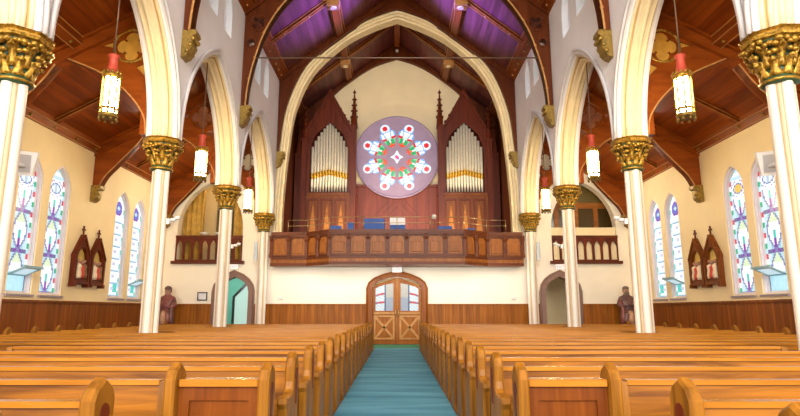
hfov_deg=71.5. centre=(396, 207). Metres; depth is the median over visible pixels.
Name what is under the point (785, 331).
pew
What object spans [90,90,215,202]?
truss
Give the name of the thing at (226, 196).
stone column
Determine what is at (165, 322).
pew
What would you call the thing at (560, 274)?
door frame
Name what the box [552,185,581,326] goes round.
stone column
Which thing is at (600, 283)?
wall
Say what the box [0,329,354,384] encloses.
pew
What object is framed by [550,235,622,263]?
balcony railing
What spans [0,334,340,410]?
pew
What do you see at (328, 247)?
balcony railing
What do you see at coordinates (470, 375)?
pew
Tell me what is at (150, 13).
trim
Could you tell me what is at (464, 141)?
organ case
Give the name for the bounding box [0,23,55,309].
stone column
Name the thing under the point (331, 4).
ceiling box
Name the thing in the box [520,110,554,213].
trim
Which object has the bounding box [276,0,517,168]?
truss
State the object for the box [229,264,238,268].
exit sign
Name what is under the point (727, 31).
trim
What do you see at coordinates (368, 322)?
pew
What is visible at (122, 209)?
window
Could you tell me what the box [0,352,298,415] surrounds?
pew
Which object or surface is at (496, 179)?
case
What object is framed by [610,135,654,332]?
stone column
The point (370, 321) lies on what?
pew
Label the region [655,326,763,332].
pew
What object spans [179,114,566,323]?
wall
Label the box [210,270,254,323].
door frame
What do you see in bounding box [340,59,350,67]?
ceiling box
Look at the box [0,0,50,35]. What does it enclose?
trim
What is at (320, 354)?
pew
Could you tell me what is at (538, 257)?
speaker
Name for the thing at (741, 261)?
window
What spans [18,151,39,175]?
loudspeaker
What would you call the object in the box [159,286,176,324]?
statue
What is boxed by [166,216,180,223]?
emergency light
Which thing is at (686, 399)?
pew
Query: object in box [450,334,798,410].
pew
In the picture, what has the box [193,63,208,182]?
hanging lantern
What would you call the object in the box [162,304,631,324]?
wainscoting
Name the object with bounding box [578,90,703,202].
truss
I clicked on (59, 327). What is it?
pew
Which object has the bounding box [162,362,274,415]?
pew
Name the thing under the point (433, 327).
pew
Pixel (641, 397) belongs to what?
pew
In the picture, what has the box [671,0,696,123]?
hanging lantern
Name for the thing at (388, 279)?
trim
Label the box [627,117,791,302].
wall
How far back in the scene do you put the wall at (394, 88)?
29.05 m
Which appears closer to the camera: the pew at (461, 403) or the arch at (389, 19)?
the pew at (461, 403)
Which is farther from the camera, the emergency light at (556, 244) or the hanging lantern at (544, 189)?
the hanging lantern at (544, 189)
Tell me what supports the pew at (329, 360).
on the floor
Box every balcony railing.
[170,235,244,263]
[269,229,524,266]
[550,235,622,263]
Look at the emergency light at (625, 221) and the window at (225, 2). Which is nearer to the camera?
the emergency light at (625, 221)
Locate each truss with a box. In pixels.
[26,12,146,136]
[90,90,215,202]
[166,142,254,227]
[180,0,613,62]
[239,0,554,128]
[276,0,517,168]
[539,142,627,227]
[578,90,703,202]
[647,12,799,136]
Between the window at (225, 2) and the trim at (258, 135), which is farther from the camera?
the trim at (258, 135)
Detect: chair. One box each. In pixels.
[330,226,341,228]
[347,223,353,228]
[438,226,451,228]
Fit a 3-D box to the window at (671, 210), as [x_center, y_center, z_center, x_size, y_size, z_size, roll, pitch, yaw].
[9.715,1.289,19.319,0.310,3.767,1.080,0,-11,0]
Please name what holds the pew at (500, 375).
on the floor
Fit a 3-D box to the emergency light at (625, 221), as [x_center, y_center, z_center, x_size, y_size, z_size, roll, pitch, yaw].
[4.993,0.271,12.418,0.304,0.172,0.131,0,-11,0]
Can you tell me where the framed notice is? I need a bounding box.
[197,292,207,300]
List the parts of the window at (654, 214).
stained glass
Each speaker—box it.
[253,242,257,260]
[536,242,540,260]
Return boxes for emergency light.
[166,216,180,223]
[231,243,240,248]
[553,243,562,248]
[613,216,627,223]
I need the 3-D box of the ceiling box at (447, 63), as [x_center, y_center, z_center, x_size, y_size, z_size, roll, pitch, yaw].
[2.470,-6.909,26.706,0.480,0.300,0.400,0,-11,0]
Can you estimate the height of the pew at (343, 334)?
1.000 m
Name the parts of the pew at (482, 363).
backrest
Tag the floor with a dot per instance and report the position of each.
(456, 412)
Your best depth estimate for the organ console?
23.13 m
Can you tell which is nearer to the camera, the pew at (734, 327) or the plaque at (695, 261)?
the pew at (734, 327)
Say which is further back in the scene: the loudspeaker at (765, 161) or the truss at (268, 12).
the truss at (268, 12)
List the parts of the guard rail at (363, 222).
rail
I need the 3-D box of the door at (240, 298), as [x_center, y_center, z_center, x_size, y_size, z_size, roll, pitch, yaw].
[-6.900,4.713,25.676,1.400,2.750,0.170,0,-11,0]
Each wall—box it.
[0,0,278,213]
[2,117,166,302]
[162,154,631,303]
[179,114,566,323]
[335,60,458,183]
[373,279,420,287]
[515,0,798,213]
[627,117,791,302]
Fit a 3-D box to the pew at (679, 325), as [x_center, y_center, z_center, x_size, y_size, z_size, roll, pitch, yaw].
[4.447,3.754,15.702,7.357,1.000,0.505,0,-11,0]
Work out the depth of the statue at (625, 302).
21.77 m
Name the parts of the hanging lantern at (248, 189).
glass, crown, rod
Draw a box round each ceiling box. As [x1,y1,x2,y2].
[326,0,339,9]
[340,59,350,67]
[443,59,453,67]
[454,0,467,9]
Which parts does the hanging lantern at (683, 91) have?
rod, crown, glass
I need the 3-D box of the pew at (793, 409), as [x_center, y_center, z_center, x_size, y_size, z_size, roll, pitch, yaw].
[4.780,1.181,1.815,6.692,1.000,0.505,0,-11,0]
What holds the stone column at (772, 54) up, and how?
on the floor
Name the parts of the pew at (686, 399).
backrest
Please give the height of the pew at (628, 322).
1.000 m
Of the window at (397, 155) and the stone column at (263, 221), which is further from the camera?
the window at (397, 155)
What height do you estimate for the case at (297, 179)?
7.350 m
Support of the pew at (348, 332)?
on the floor
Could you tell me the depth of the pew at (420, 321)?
18.34 m
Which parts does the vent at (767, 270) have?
vent pane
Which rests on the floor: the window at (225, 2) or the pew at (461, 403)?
the pew at (461, 403)
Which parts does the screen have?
pane, pane, pane, pane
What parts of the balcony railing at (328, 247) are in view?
panel, panel, panel, panel, panel, panel, panel, rail, moulding, panel, rail, moulding, panel, panel, panel, panel, panel, panel, panel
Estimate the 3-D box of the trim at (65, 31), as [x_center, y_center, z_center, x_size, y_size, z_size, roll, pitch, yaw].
[-7.640,-4.198,10.948,3.960,2.392,26.000,0,-11,0]
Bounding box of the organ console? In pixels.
[364,218,404,228]
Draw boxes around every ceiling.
[30,0,249,181]
[270,0,523,107]
[544,0,799,181]
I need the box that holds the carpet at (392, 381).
[333,348,456,415]
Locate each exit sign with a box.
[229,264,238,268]
[392,267,401,272]
[555,264,564,268]
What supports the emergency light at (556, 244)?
attached to the stone column at (567, 196)
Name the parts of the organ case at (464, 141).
panel, panel, panel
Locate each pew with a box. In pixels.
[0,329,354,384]
[0,330,350,391]
[0,332,345,400]
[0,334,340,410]
[0,341,325,415]
[0,345,313,415]
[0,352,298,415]
[0,377,114,415]
[0,379,163,415]
[2,327,357,378]
[6,337,333,415]
[30,326,138,332]
[55,325,362,369]
[76,324,364,365]
[95,323,366,361]
[112,323,368,358]
[126,322,206,326]
[159,322,370,353]
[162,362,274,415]
[163,321,373,350]
[172,326,360,373]
[231,322,369,356]
[370,321,372,352]
[419,321,630,349]
[420,321,421,351]
[421,322,634,354]
[422,322,562,356]
[424,323,681,359]
[425,323,698,362]
[427,324,717,365]
[429,325,738,369]
[431,326,621,373]
[434,327,791,378]
[437,329,796,384]
[441,330,796,391]
[445,332,796,400]
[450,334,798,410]
[456,337,787,415]
[464,341,799,415]
[475,345,799,415]
[490,352,799,415]
[512,362,623,415]
[587,322,667,326]
[622,379,799,415]
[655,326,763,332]
[670,377,799,415]
[778,402,799,415]
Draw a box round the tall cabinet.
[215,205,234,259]
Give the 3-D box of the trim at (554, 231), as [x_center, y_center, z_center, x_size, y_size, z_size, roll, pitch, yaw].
[7.800,1.568,23.335,2.700,1.479,0.220,0,-11,0]
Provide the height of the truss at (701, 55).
3.853 m
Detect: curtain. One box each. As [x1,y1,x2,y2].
[182,189,205,259]
[233,202,242,259]
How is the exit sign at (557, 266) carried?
attached to the wall at (600, 283)
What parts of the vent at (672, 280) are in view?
vent pane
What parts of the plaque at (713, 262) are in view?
frame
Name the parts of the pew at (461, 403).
backrest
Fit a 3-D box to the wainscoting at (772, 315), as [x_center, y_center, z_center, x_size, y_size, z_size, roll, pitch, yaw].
[9.570,2.334,9.738,0.100,1.620,26.000,0,-11,0]
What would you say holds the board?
on the screen
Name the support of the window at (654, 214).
in the wall at (738, 150)
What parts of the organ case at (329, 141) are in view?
panel, panel, panel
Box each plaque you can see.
[68,226,91,286]
[84,230,105,288]
[688,230,709,288]
[702,226,725,286]
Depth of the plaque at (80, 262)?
16.71 m
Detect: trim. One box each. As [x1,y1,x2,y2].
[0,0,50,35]
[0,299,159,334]
[25,14,212,185]
[47,0,180,138]
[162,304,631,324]
[180,48,239,185]
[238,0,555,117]
[239,110,273,213]
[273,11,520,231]
[298,44,495,134]
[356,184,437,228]
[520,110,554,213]
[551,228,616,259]
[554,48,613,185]
[581,14,768,185]
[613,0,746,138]
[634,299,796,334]
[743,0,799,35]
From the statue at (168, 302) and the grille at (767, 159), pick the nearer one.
the grille at (767, 159)
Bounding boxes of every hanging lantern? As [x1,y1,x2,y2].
[97,0,122,123]
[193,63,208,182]
[243,123,253,213]
[540,123,550,213]
[585,63,600,182]
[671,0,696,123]
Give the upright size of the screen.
2.680 m
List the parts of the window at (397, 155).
rose glass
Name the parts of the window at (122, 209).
stained glass, sill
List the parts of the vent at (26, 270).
vent pane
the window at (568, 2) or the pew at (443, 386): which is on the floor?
the pew at (443, 386)
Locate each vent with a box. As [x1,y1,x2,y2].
[7,265,43,275]
[128,279,142,286]
[662,277,684,284]
[750,265,786,275]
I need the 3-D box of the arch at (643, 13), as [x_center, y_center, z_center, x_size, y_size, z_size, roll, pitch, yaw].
[5.351,-3.727,10.709,0.739,3.477,4.870,0,-11,0]
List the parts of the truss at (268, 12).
tie rod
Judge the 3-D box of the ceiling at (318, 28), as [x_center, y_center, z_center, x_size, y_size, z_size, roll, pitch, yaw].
[0.000,-9.376,14.400,11.540,4.866,30.900,0,-11,0]
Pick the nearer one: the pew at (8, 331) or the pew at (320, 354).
the pew at (320, 354)
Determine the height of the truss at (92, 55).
3.853 m
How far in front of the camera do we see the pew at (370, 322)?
17.66 m
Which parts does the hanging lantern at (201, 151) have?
glass, crown, rod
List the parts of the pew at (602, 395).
post, rail, panel, panel frame, post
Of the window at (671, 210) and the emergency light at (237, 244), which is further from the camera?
the window at (671, 210)
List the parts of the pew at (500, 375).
backrest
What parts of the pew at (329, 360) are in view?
backrest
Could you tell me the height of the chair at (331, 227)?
1.090 m
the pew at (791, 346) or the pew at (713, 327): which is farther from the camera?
the pew at (713, 327)
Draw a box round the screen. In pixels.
[551,203,611,227]
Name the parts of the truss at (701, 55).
post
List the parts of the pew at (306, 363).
backrest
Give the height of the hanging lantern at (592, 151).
3.520 m
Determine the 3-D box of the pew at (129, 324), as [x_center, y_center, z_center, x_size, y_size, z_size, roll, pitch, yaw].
[-6.948,3.916,16.576,2.356,1.000,0.505,0,-11,0]
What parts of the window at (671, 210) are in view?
stained glass, sill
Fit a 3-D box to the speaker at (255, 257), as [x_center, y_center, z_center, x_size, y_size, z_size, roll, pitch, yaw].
[-5.595,1.716,22.128,0.190,0.750,0.120,0,-10,0]
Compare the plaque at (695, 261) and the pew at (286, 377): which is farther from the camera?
the plaque at (695, 261)
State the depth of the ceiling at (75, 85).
14.99 m
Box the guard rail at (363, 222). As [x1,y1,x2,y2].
[288,216,505,231]
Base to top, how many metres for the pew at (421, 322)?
1.000 m
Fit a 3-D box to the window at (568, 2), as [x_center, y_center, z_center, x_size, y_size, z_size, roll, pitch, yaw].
[5.310,-5.964,16.768,0.080,1.500,0.720,0,-11,0]
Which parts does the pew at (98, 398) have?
backrest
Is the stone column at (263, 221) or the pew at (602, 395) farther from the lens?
the stone column at (263, 221)
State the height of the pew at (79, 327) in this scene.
1.000 m
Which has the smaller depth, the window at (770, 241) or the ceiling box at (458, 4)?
the window at (770, 241)
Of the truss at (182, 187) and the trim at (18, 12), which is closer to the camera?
the trim at (18, 12)
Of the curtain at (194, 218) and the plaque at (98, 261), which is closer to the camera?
the plaque at (98, 261)
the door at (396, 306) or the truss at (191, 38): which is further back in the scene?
the door at (396, 306)
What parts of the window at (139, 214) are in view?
stained glass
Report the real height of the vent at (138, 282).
0.238 m
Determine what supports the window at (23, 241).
in the wall at (55, 150)
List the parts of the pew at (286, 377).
backrest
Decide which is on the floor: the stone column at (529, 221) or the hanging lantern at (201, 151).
the stone column at (529, 221)
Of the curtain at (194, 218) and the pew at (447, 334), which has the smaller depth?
the pew at (447, 334)
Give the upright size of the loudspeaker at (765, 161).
0.422 m
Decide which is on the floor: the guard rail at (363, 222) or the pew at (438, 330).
the pew at (438, 330)
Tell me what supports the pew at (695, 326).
on the floor
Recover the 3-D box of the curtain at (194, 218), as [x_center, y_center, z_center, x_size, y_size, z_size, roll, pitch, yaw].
[-8.769,0.512,24.054,0.861,3.780,0.166,0,-11,0]
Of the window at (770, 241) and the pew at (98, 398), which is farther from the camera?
the window at (770, 241)
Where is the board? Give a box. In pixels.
[557,185,601,202]
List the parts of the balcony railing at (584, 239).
rail, rail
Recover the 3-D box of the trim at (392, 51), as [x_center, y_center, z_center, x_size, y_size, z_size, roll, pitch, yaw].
[0.000,-5.479,28.813,10.140,6.736,0.316,0,-11,0]
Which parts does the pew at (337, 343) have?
backrest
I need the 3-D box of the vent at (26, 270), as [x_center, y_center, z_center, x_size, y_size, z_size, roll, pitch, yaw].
[-9.504,1.608,14.225,0.448,0.238,0.740,0,-11,0]
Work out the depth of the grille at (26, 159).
8.15 m
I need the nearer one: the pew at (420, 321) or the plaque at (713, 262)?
the plaque at (713, 262)
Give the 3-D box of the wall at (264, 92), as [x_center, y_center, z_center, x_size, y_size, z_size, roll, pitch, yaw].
[-5.370,-5.144,11.123,0.600,6.370,25.998,0,-11,0]
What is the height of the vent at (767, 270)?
0.238 m
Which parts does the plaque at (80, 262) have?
frame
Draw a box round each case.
[293,123,301,231]
[299,87,357,231]
[436,87,494,231]
[492,123,500,231]
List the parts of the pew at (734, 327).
backrest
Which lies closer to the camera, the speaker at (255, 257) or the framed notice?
the speaker at (255, 257)
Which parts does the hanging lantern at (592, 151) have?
rod, crown, glass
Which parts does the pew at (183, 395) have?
post, panel frame, rail, panel, post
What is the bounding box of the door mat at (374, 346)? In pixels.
[373,345,418,348]
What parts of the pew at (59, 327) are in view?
backrest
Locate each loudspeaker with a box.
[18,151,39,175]
[754,151,775,175]
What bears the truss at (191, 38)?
attached to the ceiling at (318, 28)
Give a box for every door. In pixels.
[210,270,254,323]
[231,284,247,323]
[366,272,427,343]
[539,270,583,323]
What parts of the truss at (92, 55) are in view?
post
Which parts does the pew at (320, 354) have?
backrest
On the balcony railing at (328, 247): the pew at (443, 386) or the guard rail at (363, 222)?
the guard rail at (363, 222)
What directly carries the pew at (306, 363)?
on the floor
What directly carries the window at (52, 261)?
in the wall at (55, 150)
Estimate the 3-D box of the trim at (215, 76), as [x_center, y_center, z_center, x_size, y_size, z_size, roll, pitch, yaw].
[-5.351,-2.834,15.527,0.739,3.477,4.870,0,-11,0]
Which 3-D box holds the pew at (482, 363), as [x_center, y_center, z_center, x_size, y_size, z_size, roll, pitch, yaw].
[4.447,1.810,5.213,7.357,1.000,0.505,0,-11,0]
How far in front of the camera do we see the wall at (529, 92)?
17.12 m
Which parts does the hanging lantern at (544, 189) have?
rod, crown, glass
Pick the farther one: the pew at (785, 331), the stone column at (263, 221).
the stone column at (263, 221)
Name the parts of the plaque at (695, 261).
frame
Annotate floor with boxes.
[333,344,457,415]
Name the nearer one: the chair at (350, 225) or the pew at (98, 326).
the pew at (98, 326)
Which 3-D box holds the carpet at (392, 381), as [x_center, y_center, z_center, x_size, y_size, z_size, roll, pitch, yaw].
[-0.022,3.270,10.378,1.585,0.012,19.600,0,-11,0]
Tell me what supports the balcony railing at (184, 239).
attached to the wall at (600, 283)
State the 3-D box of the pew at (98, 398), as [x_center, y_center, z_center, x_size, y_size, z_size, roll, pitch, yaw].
[-4.795,1.324,2.591,6.662,1.000,0.505,0,-11,0]
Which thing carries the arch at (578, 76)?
attached to the wall at (529, 92)
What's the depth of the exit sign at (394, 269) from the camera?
22.71 m
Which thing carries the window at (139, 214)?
in the wall at (55, 150)
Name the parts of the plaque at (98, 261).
frame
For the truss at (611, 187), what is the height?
3.853 m
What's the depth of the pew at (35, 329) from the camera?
12.41 m
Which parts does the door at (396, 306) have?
panel, panel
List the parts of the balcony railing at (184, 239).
rail, rail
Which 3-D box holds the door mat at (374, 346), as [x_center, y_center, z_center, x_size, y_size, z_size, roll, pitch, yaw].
[0.000,5.262,21.130,3.200,0.014,2.230,0,-11,0]
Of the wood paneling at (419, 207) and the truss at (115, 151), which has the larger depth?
the wood paneling at (419, 207)
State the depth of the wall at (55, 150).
16.79 m
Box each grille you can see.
[18,154,31,172]
[762,154,775,172]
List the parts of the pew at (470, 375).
backrest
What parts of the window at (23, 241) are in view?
sill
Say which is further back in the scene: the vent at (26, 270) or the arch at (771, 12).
the vent at (26, 270)
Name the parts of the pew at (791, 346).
backrest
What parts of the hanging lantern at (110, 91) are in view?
glass, crown, rod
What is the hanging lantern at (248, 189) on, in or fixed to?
hanging from the wall at (264, 92)
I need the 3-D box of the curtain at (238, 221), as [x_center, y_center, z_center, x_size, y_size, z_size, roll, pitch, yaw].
[-6.675,0.512,24.054,0.750,3.780,0.166,0,-11,0]
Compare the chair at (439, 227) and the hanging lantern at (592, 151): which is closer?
the hanging lantern at (592, 151)
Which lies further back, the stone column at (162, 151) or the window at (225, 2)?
the window at (225, 2)
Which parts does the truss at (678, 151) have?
post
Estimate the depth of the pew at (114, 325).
15.91 m
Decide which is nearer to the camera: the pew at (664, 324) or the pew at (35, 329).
the pew at (35, 329)
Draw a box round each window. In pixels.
[3,159,42,296]
[37,166,69,297]
[107,193,128,299]
[126,200,144,300]
[224,2,225,27]
[356,116,437,198]
[568,2,569,27]
[649,200,667,300]
[665,193,686,299]
[724,166,756,297]
[751,159,790,296]
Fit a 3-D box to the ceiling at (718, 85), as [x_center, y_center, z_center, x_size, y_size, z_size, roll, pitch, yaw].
[7.885,-4.223,11.156,4.470,2.635,26.400,0,-11,0]
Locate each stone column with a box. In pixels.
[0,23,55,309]
[139,135,183,332]
[212,185,241,326]
[253,213,275,323]
[518,213,540,323]
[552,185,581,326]
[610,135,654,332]
[738,23,799,350]
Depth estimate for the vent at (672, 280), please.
19.05 m
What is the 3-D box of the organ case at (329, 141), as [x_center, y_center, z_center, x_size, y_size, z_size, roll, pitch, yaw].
[-3.300,-1.509,27.363,2.770,9.000,1.340,0,-11,0]
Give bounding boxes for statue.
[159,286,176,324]
[617,286,634,324]
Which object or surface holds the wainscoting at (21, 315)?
attached to the wall at (55, 150)
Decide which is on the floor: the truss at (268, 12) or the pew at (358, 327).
the pew at (358, 327)
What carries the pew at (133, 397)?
on the floor
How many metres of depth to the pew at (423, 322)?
16.79 m
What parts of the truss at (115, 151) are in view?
post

